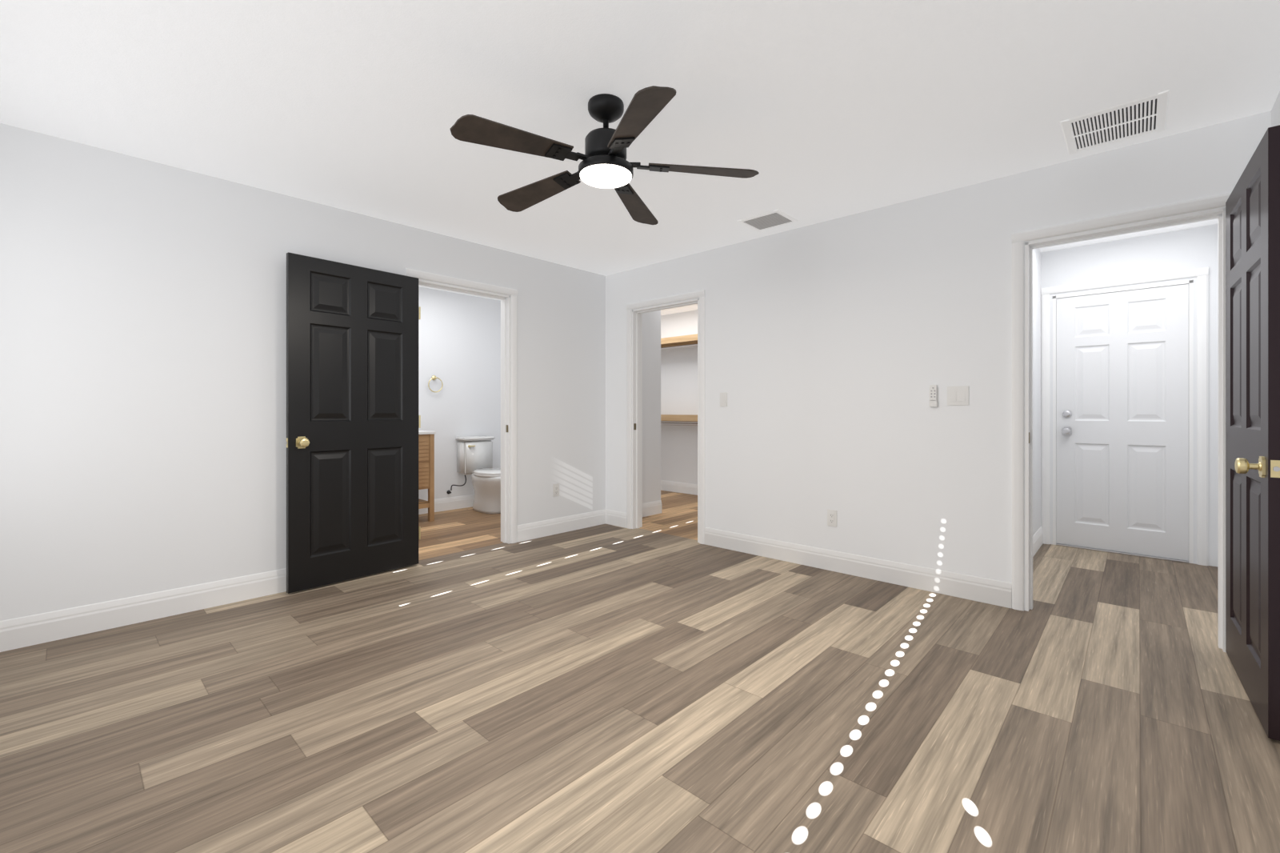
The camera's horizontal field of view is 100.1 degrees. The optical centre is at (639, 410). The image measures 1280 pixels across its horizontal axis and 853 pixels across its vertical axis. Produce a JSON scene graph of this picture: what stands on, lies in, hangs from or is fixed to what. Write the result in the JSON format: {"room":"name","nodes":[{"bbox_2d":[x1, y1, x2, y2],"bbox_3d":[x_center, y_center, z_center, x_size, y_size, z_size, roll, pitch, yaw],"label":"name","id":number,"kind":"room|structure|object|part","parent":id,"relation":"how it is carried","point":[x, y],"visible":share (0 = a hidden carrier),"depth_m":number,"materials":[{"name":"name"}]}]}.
{"room":"empty bedroom","nodes":[
{"label":"empty bedroom","id":0,"kind":"room"},
{"bbox_2d":[0,123,605,620],"bbox_3d":[-1.821,-0.108,3.783,0.120,2.440,4.220,0,0,43],"label":"wall","id":1,"kind":"structure","parent":0,"point":[142,376],"depth_m":2.91,"materials":[{"name":"white paint"}]},
{"bbox_2d":[0,568,286,651],"bbox_3d":[-2.403,1.042,3.059,0.014,0.140,2.127,0,0,43],"label":"baseboard","id":2,"kind":"structure","parent":1,"relation":"attached to","point":[20,632],"depth_m":2.79,"materials":[{"name":"white wood"}]},
{"bbox_2d":[285,252,420,593],"bbox_3d":[-1.864,0.075,3.547,0.167,2.050,0.840,0,0,40],"label":"door","id":3,"kind":"structure","parent":1,"relation":"in","point":[353,421],"depth_m":3.49,"materials":[{"name":"black wood"}]},
{"bbox_3d":[-2.095,0.195,3.269,0.167,0.072,0.102,0,0,40],"label":"knob","id":4,"kind":"part","parent":3,"relation":"part of","materials":[{"name":"gold metal"}]},
{"bbox_3d":[-1.595,0.090,3.862,0.040,1.670,0.012,0,0,40],"label":"hinge handle","id":5,"kind":"part","parent":3,"relation":"part of","materials":[{"name":"white wood"}]},
{"bbox_2d":[405,268,517,543],"bbox_3d":[-1.401,0.046,4.223,0.140,2.132,0.939,0,0,43],"label":"door frame","id":6,"kind":"structure","parent":1,"relation":"attached to","point":[505,418],"depth_m":4.49,"materials":[{"name":"white wood"}]},
{"bbox_2d":[552,483,559,496],"bbox_3d":[-0.756,0.717,4.835,0.007,0.115,0.070,0,0,43],"label":"electrical outlet","id":7,"kind":"object","parent":1,"relation":"attached to","point":[555,489],"visible":1,"depth_m":4.83,"materials":[{"name":"white plastic"}]},
{"bbox_2d":[517,508,605,542],"bbox_3d":[-0.686,1.042,4.905,0.014,0.140,1.032,0,0,43],"label":"baseboard","id":8,"kind":"structure","parent":1,"relation":"attached to","point":[535,530],"depth_m":4.86,"materials":[{"name":"white wood"}]},
{"bbox_2d":[418,286,500,499],"bbox_3d":[-3.098,-0.108,5.053,0.120,2.440,4.340,0,0,43],"label":"wall","id":9,"kind":"structure","parent":0,"point":[459,346],"depth_m":6.06,"materials":[{"name":"white paint"}]},
{"bbox_2d":[428,375,443,391],"bbox_3d":[-2.239,-0.290,5.852,0.050,0.188,0.167,0,0,43],"label":"towel ring","id":10,"kind":"object","parent":9,"relation":"attached to","point":[434,377],"visible":1,"depth_m":5.85,"materials":[{"name":"gold metal"}]},
{"bbox_2d":[418,494,474,514],"bbox_3d":[-2.640,1.042,5.447,0.014,0.140,2.900,0,0,43],"label":"baseboard","id":11,"kind":"structure","parent":9,"relation":"attached to","point":[453,502],"depth_m":6.01,"materials":[{"name":"white wood"}]},
{"bbox_2d":[0,490,1279,852],"bbox_3d":[-0.134,1.162,3.784,6.450,0.100,6.520,0,0,43],"label":"floor","id":12,"kind":"structure","parent":0,"point":[664,681],"depth_m":1.96,"materials":[{"name":"wood"}]},
{"bbox_2d":[418,430,435,521],"bbox_3d":[-2.538,0.582,5.201,0.475,1.060,0.944,0,0,43],"label":"bathroom vanity","id":13,"kind":"object","parent":12,"relation":"on","point":[426,459],"visible":0.08,"depth_m":5.35,"materials":[{"name":"brown wood"}]},
{"bbox_2d":[446,436,500,513],"bbox_3d":[-1.706,0.705,5.893,0.770,0.815,0.490,0,0,43],"label":"toilet","id":14,"kind":"object","parent":12,"relation":"on","point":[474,456],"visible":0.81,"depth_m":5.94,"materials":[{"name":"white ceramic"}]},
{"bbox_3d":[-2.045,0.809,6.002,0.126,0.250,0.188,0,0,43],"label":"supply handle","id":15,"kind":"part","parent":14,"relation":"part of","materials":[{"name":"grey"}]},
{"bbox_3d":[-1.879,0.397,5.982,0.016,0.027,0.079,0,0,43],"label":"handle","id":16,"kind":"part","parent":14,"relation":"part of","materials":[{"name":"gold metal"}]},
{"bbox_2d":[0,0,1279,315],"bbox_3d":[-0.134,-1.378,3.784,6.450,0.100,6.520,0,0,43],"label":"ceiling","id":17,"kind":"structure","parent":0,"point":[811,112],"depth_m":2.24,"materials":[{"name":"paint"}]},
{"bbox_2d":[450,85,759,224],"bbox_3d":[-0.186,-1.161,2.331,1.246,0.333,1.249,0,0,43],"label":"fan","id":18,"kind":"object","parent":17,"relation":"hanging from","point":[605,164],"visible":1,"depth_m":2.24,"materials":[{"name":"black wood"}]},
{"bbox_2d":[579,163,631,188],"bbox_3d":[-0.148,-1.006,2.323,0.226,0.022,0.226,0,0,43],"label":"diffuser","id":19,"kind":"object","parent":18,"relation":"attached to","point":[599,175],"depth_m":2.28,"materials":[{"name":"white glass"}]},
{"bbox_2d":[737,208,798,231],"bbox_3d":[0.894,-1.325,3.751,0.320,0.007,0.290,0,0,43],"label":"ceiling vent","id":20,"kind":"object","parent":17,"relation":"in","point":[768,220],"visible":1,"depth_m":3.73,"materials":[{"name":"white metal"}]},
{"bbox_2d":[1060,89,1169,154],"bbox_3d":[2.206,-1.325,2.496,0.360,0.007,0.420,0,0,43],"label":"ceiling vent","id":21,"kind":"object","parent":17,"relation":"in","point":[1138,117],"visible":0.98,"depth_m":2.47,"materials":[{"name":"white metal"}]},
{"bbox_2d":[642,310,660,503],"bbox_3d":[-0.041,-0.108,5.624,0.120,2.440,0.660,0,0,43],"label":"wall","id":22,"kind":"structure","parent":0,"point":[651,406],"depth_m":5.71,"materials":[{"name":"white paint"}]},
{"bbox_2d":[642,500,661,516],"bbox_3d":[0.008,1.042,5.578,0.014,0.140,0.660,0,0,43],"label":"baseboard","id":23,"kind":"structure","parent":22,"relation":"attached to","point":[651,508],"depth_m":5.70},
{"bbox_2d":[660,309,697,483],"bbox_3d":[1.492,-0.108,6.465,5.180,2.440,0.120,0,0,43],"label":"wall","id":24,"kind":"structure","parent":0,"point":[679,396],"depth_m":7.27,"materials":[{"name":"white paint"}]},
{"bbox_2d":[660,480,697,495],"bbox_3d":[1.491,1.042,6.375,5.060,0.140,0.014,0,0,43],"label":"baseboard","id":25,"kind":"structure","parent":24,"relation":"attached to","point":[681,487],"depth_m":7.26,"materials":[{"name":"white wood"}]},
{"bbox_2d":[660,333,697,349],"bbox_3d":[1.371,-0.814,6.246,5.056,0.262,0.364,0,0,43],"label":"closet shelf","id":26,"kind":"object","parent":24,"relation":"attached to","point":[681,342],"visible":0.04,"depth_m":6.90,"materials":[{"name":"brown wood"}]},
{"bbox_2d":[660,414,697,426],"bbox_3d":[1.371,0.186,6.246,5.056,0.262,0.364,0,0,43],"label":"closet shelf","id":27,"kind":"object","parent":24,"relation":"attached to","point":[684,418],"visible":0.04,"depth_m":6.85,"materials":[{"name":"brown wood"}]},
{"bbox_2d":[605,110,1271,610],"bbox_3d":[1.224,-0.108,3.915,4.400,2.440,0.120,0,0,43],"label":"wall","id":28,"kind":"structure","parent":0,"point":[835,348],"depth_m":3.48,"materials":[{"name":"white paint"}]},
{"bbox_2d":[605,508,626,527],"bbox_3d":[-0.234,1.042,5.179,0.302,0.140,0.014,0,0,43],"label":"baseboard","id":29,"kind":"structure","parent":28,"relation":"attached to","point":[615,518],"depth_m":5.17,"materials":[{"name":"white wood"}]},
{"bbox_2d":[626,289,705,543],"bbox_3d":[0.248,0.053,4.811,0.904,2.117,0.140,0,0,43],"label":"door frame","id":30,"kind":"structure","parent":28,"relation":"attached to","point":[637,418],"depth_m":5.04,"materials":[{"name":"white wood"}]},
{"bbox_2d":[720,392,727,406],"bbox_3d":[0.675,-0.088,4.338,0.070,0.115,0.008,0,0,43],"label":"light switch","id":31,"kind":"object","parent":28,"relation":"attached to","point":[723,399],"visible":1,"depth_m":4.33,"materials":[{"name":"white plastic"}]},
{"bbox_2d":[827,508,836,527],"bbox_3d":[1.334,0.747,3.725,0.070,0.115,0.007,0,0,43],"label":"electrical outlet","id":32,"kind":"object","parent":28,"relation":"attached to","point":[831,518],"visible":1,"depth_m":3.72,"materials":[{"name":"white plastic"}]},
{"bbox_2d":[704,527,1011,607],"bbox_3d":[1.315,1.042,3.738,2.119,0.140,0.014,0,0,43],"label":"baseboard","id":33,"kind":"structure","parent":28,"relation":"attached to","point":[984,590],"depth_m":3.53,"materials":[{"name":"white wood"}]},
{"bbox_2d":[928,384,938,406],"bbox_3d":[1.798,-0.089,3.285,0.050,0.133,0.020,0,0,43],"label":"remote control","id":34,"kind":"object","parent":28,"relation":"attached to","point":[934,396],"visible":1,"depth_m":3.27,"materials":[{"name":"white plastic"}]},
{"bbox_2d":[947,385,968,405],"bbox_3d":[1.898,-0.088,3.201,0.116,0.115,0.008,0,0,43],"label":"double light switch","id":35,"kind":"object","parent":28,"relation":"attached to","point":[958,395],"visible":1,"depth_m":3.20,"materials":[{"name":"white plastic"}]},
{"bbox_2d":[1011,192,1231,651],"bbox_3d":[2.456,0.059,2.758,0.884,2.107,0.140,0,0,43],"label":"door frame","id":36,"kind":"structure","parent":28,"relation":"attached to","point":[1219,214],"depth_m":2.94,"materials":[{"name":"white wood"}]},
{"bbox_2d":[1225,124,1279,740],"bbox_3d":[2.408,0.075,2.115,0.167,2.050,0.880,0,0,41],"label":"bedroom door","id":37,"kind":"structure","parent":28,"relation":"in","point":[1253,426],"depth_m":1.97,"materials":[{"name":"black wood"}]},
{"bbox_3d":[2.156,0.195,1.827,0.167,0.072,0.102,0,0,41],"label":"knob","id":38,"kind":"part","parent":37,"relation":"part of","materials":[{"name":"gold metal"}]},
{"bbox_3d":[2.121,0.195,1.786,0.014,0.016,0.008,0,0,41],"label":"latch handle","id":39,"kind":"part","parent":37,"relation":"part of","materials":[{"name":"silver metal"}]},
{"bbox_2d":[1032,248,1040,535],"bbox_3d":[2.776,-0.108,3.953,0.120,2.440,2.050,0,0,43],"label":"wall","id":40,"kind":"structure","parent":0,"point":[1036,390],"depth_m":4.30,"materials":[{"name":"white paint"}]},
{"bbox_2d":[1032,526,1042,556],"bbox_3d":[2.750,1.042,3.827,0.014,0.140,1.830,0,0,43],"label":"baseboard","id":41,"kind":"structure","parent":40,"relation":"attached to","point":[1037,539],"depth_m":4.27,"materials":[{"name":"white wood"}]},
{"bbox_2d":[1040,250,1052,543],"bbox_3d":[3.438,-0.108,4.519,0.080,2.440,0.120,0,0,43],"label":"wall","id":42,"kind":"structure","parent":0,"point":[1046,269],"depth_m":4.46,"materials":[{"name":"white paint"}]},
{"bbox_2d":[1052,224,1217,566],"bbox_3d":[3.815,-0.108,4.168,0.950,2.440,0.120,0,0,43],"label":"wall","id":43,"kind":"structure","parent":0,"point":[1166,252],"depth_m":3.94,"materials":[{"name":"white paint"}]},
{"bbox_2d":[1056,543,1188,563],"bbox_3d":[3.753,1.106,4.204,0.770,0.012,0.112,0,0,43],"label":"trim","id":44,"kind":"structure","parent":43,"relation":"attached to","point":[1126,553],"depth_m":4.14,"materials":[{"name":"silver metal"}]},
{"bbox_2d":[1056,284,1188,560],"bbox_3d":[3.718,0.087,4.166,0.766,2.022,0.106,0,0,43],"label":"entry door","id":45,"kind":"structure","parent":43,"relation":"in","point":[1122,421],"depth_m":4.15,"materials":[{"name":"white wood"}]},
{"bbox_3d":[3.475,0.101,4.365,0.060,0.206,0.066,0,0,43],"label":"knob","id":46,"kind":"part","parent":45,"relation":"part of","materials":[{"name":"silver metal"}]},
{"bbox_2d":[1040,267,1208,565],"bbox_3d":[3.758,0.043,4.210,0.964,2.137,0.140,0,0,43],"label":"door frame","id":47,"kind":"structure","parent":43,"relation":"attached to","point":[1202,274],"depth_m":3.90,"materials":[{"name":"white wood"}]},
{"bbox_2d":[1271,91,1279,127],"bbox_3d":[2.184,-0.108,1.629,0.120,2.440,6.520,0,0,43],"label":"wall","id":48,"kind":"structure","parent":0,"point":[1275,115],"depth_m":2.28,"materials":[{"name":"white paint"}]}
]}

